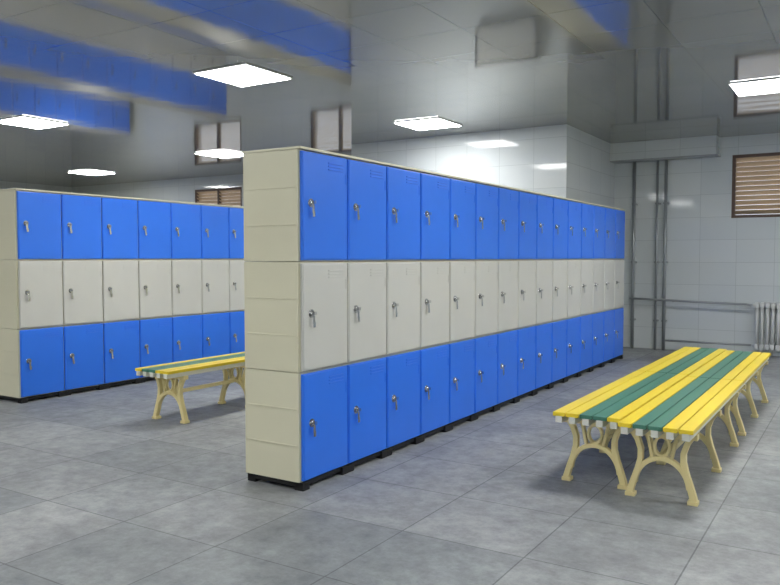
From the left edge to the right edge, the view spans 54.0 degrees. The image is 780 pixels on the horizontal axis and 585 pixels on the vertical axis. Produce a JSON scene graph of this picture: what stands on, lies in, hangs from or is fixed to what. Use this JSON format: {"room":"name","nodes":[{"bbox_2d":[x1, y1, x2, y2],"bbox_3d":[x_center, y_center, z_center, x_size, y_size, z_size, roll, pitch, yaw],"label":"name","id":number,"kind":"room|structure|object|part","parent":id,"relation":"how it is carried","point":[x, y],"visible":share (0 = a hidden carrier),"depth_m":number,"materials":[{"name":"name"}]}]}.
{"room":"changing room","nodes":[
{"label":"changing room","id":0,"kind":"room"},
{"bbox_2d":[0,181,71,192],"bbox_3d":[-10.796,-0.686,11.589,0.200,2.840,13.900,2,3,32],"label":"wall","id":1,"kind":"structure","parent":0,"point":[3,184],"depth_m":16.40,"materials":[{"name":"grey paint"}]},
{"bbox_2d":[0,347,779,584],"bbox_3d":[-3.155,1.002,6.906,18.200,0.100,13.900,2,3,32],"label":"floor","id":2,"kind":"structure","parent":0,"point":[95,489],"depth_m":3.95,"materials":[{"name":"grey tile"}]},
{"bbox_2d":[0,188,275,403],"bbox_3d":[-1.659,-0.095,9.408,0.446,1.859,6.438,2,3,32],"label":"lockers","id":3,"kind":"object","parent":2,"relation":"on","point":[78,313],"visible":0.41,"depth_m":7.36,"materials":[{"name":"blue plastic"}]},
{"bbox_3d":[-3.380,0.015,6.697,0.385,1.796,0.013,2,3,32],"label":"panel","id":4,"kind":"part","parent":3,"relation":"part of","materials":[{"name":"beige plastic"}]},
{"bbox_2d":[135,352,245,423],"bbox_3d":[-1.324,0.758,6.544,0.368,0.420,1.804,2,3,32],"label":"slatted bench","id":5,"kind":"object","parent":2,"relation":"on","point":[180,370],"visible":0.51,"depth_m":6.00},
{"bbox_2d":[242,146,625,490],"bbox_3d":[1.066,0.021,6.918,0.446,1.859,6.438,2,3,32],"label":"lockers","id":6,"kind":"object","parent":2,"relation":"on","point":[398,306],"visible":1,"depth_m":4.94,"materials":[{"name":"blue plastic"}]},
{"bbox_3d":[-0.655,0.131,4.207,0.385,1.796,0.013,2,3,32],"label":"panel","id":7,"kind":"part","parent":6,"relation":"part of","materials":[{"name":"beige plastic"}]},
{"bbox_2d":[553,371,687,489],"bbox_3d":[1.528,0.835,4.888,0.368,0.420,1.804,2,3,32],"label":"slatted bench","id":8,"kind":"object","parent":2,"relation":"on","point":[608,405],"visible":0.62,"depth_m":4.34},
{"bbox_2d":[618,376,742,506],"bbox_3d":[1.803,0.848,4.611,0.368,0.420,1.804,2,3,32],"label":"slatted bench","id":9,"kind":"object","parent":2,"relation":"on","point":[678,414],"visible":1,"depth_m":4.14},
{"bbox_2d":[637,347,726,375],"bbox_3d":[2.484,0.764,6.423,0.368,0.420,1.804,2,3,32],"label":"slatted bench","id":10,"kind":"object","parent":2,"relation":"on","point":[686,360],"visible":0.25,"depth_m":6.27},
{"bbox_2d":[689,350,770,435],"bbox_3d":[2.759,0.777,6.146,0.368,0.420,1.804,2,3,32],"label":"slatted bench","id":11,"kind":"object","parent":2,"relation":"on","point":[743,366],"visible":0.55,"depth_m":6.05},
{"bbox_2d":[752,302,779,351],"bbox_3d":[5.104,0.482,9.589,1.017,0.690,0.130,2,3,32],"label":"radiator","id":12,"kind":"object","parent":2,"relation":"on","point":[762,305],"visible":1,"depth_m":9.73,"materials":[{"name":"metal"}]},
{"bbox_2d":[0,0,779,186],"bbox_3d":[-3.155,-1.935,6.770,18.200,0.100,13.900,2,3,32],"label":"ceiling","id":13,"kind":"structure","parent":0,"point":[126,87],"depth_m":6.51,"materials":[{"name":"paint"}]},
{"bbox_2d":[0,116,69,128],"bbox_3d":[-4.182,-1.976,8.906,0.600,0.016,0.600,2,3,32],"label":"ceiling light panel","id":14,"kind":"object","parent":13,"relation":"attached to","point":[24,121],"depth_m":8.84,"materials":[{"name":"white plastic"}]},
{"bbox_2d":[68,170,115,174],"bbox_3d":[-5.538,-2.221,14.196,0.600,0.016,0.600,2,3,32],"label":"ceiling light panel","id":15,"kind":"object","parent":13,"relation":"attached to","point":[87,172],"depth_m":14.07,"materials":[{"name":"white plastic"}]},
{"bbox_2d":[194,150,242,157],"bbox_3d":[-2.544,-2.102,11.629,0.600,0.016,0.600,2,3,32],"label":"ceiling light panel","id":16,"kind":"object","parent":13,"relation":"attached to","point":[219,153],"depth_m":11.55,"materials":[{"name":"white plastic"}]},
{"bbox_2d":[193,63,292,86],"bbox_3d":[-1.263,-1.869,6.596,0.600,0.016,0.600,2,3,32],"label":"ceiling light panel","id":17,"kind":"object","parent":13,"relation":"attached to","point":[243,74],"depth_m":6.55,"materials":[{"name":"white plastic"}]},
{"bbox_2d":[393,117,461,129],"bbox_3d":[0.449,-1.980,9.003,0.600,0.016,0.600,2,3,32],"label":"ceiling light panel","id":18,"kind":"object","parent":13,"relation":"attached to","point":[428,123],"depth_m":8.91,"materials":[{"name":"white plastic"}]},
{"bbox_2d":[728,78,779,95],"bbox_3d":[3.469,-1.888,7.007,0.600,0.016,0.600,2,3,32],"label":"ceiling light panel","id":19,"kind":"object","parent":13,"relation":"attached to","point":[763,86],"depth_m":6.98,"materials":[{"name":"white plastic"}]},
{"bbox_2d":[72,133,779,355],"bbox_3d":[0.464,-0.736,12.647,17.800,2.840,0.200,2,3,32],"label":"wall","id":20,"kind":"structure","parent":0,"point":[712,255],"depth_m":10.29,"materials":[{"name":"white tile"}]},
{"bbox_2d":[195,187,241,205],"bbox_3d":[-3.319,-1.611,14.905,1.250,0.820,0.081,2,3,32],"label":"window","id":21,"kind":"structure","parent":20,"relation":"in","point":[215,196],"depth_m":14.86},
{"bbox_2d":[630,160,668,349],"bbox_3d":[3.573,-0.508,10.535,0.476,2.580,0.108,2,3,32],"label":"pipes","id":22,"kind":"object","parent":20,"relation":"attached to","point":[665,202],"visible":1,"depth_m":10.44,"materials":[{"name":"grey metal"}]},
{"bbox_2d":[610,135,720,163],"bbox_3d":[3.699,-1.922,10.321,1.390,0.255,0.235,2,3,32],"label":"trim","id":23,"kind":"structure","parent":20,"relation":"attached to","point":[703,146],"depth_m":10.22,"materials":[{"name":"white tile"}]},
{"bbox_2d":[629,297,751,345],"bbox_3d":[4.014,0.374,10.274,1.548,0.590,0.152,2,3,32],"label":"pipe","id":24,"kind":"object","parent":20,"relation":"attached to","point":[632,298],"visible":1,"depth_m":10.14,"materials":[{"name":"grey metal"}]},
{"bbox_2d":[731,152,779,217],"bbox_3d":[5.056,-1.370,9.698,1.320,0.820,0.081,2,3,32],"label":"window","id":25,"kind":"structure","parent":20,"relation":"in","point":[767,183],"depth_m":9.89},
{"bbox_2d":[351,124,614,206],"bbox_3d":[1.316,-0.650,10.800,3.100,2.840,2.040,2,3,32],"label":"wall","id":26,"kind":"structure","parent":0,"point":[566,161],"depth_m":9.61,"materials":[{"name":"white tile"}]}
]}

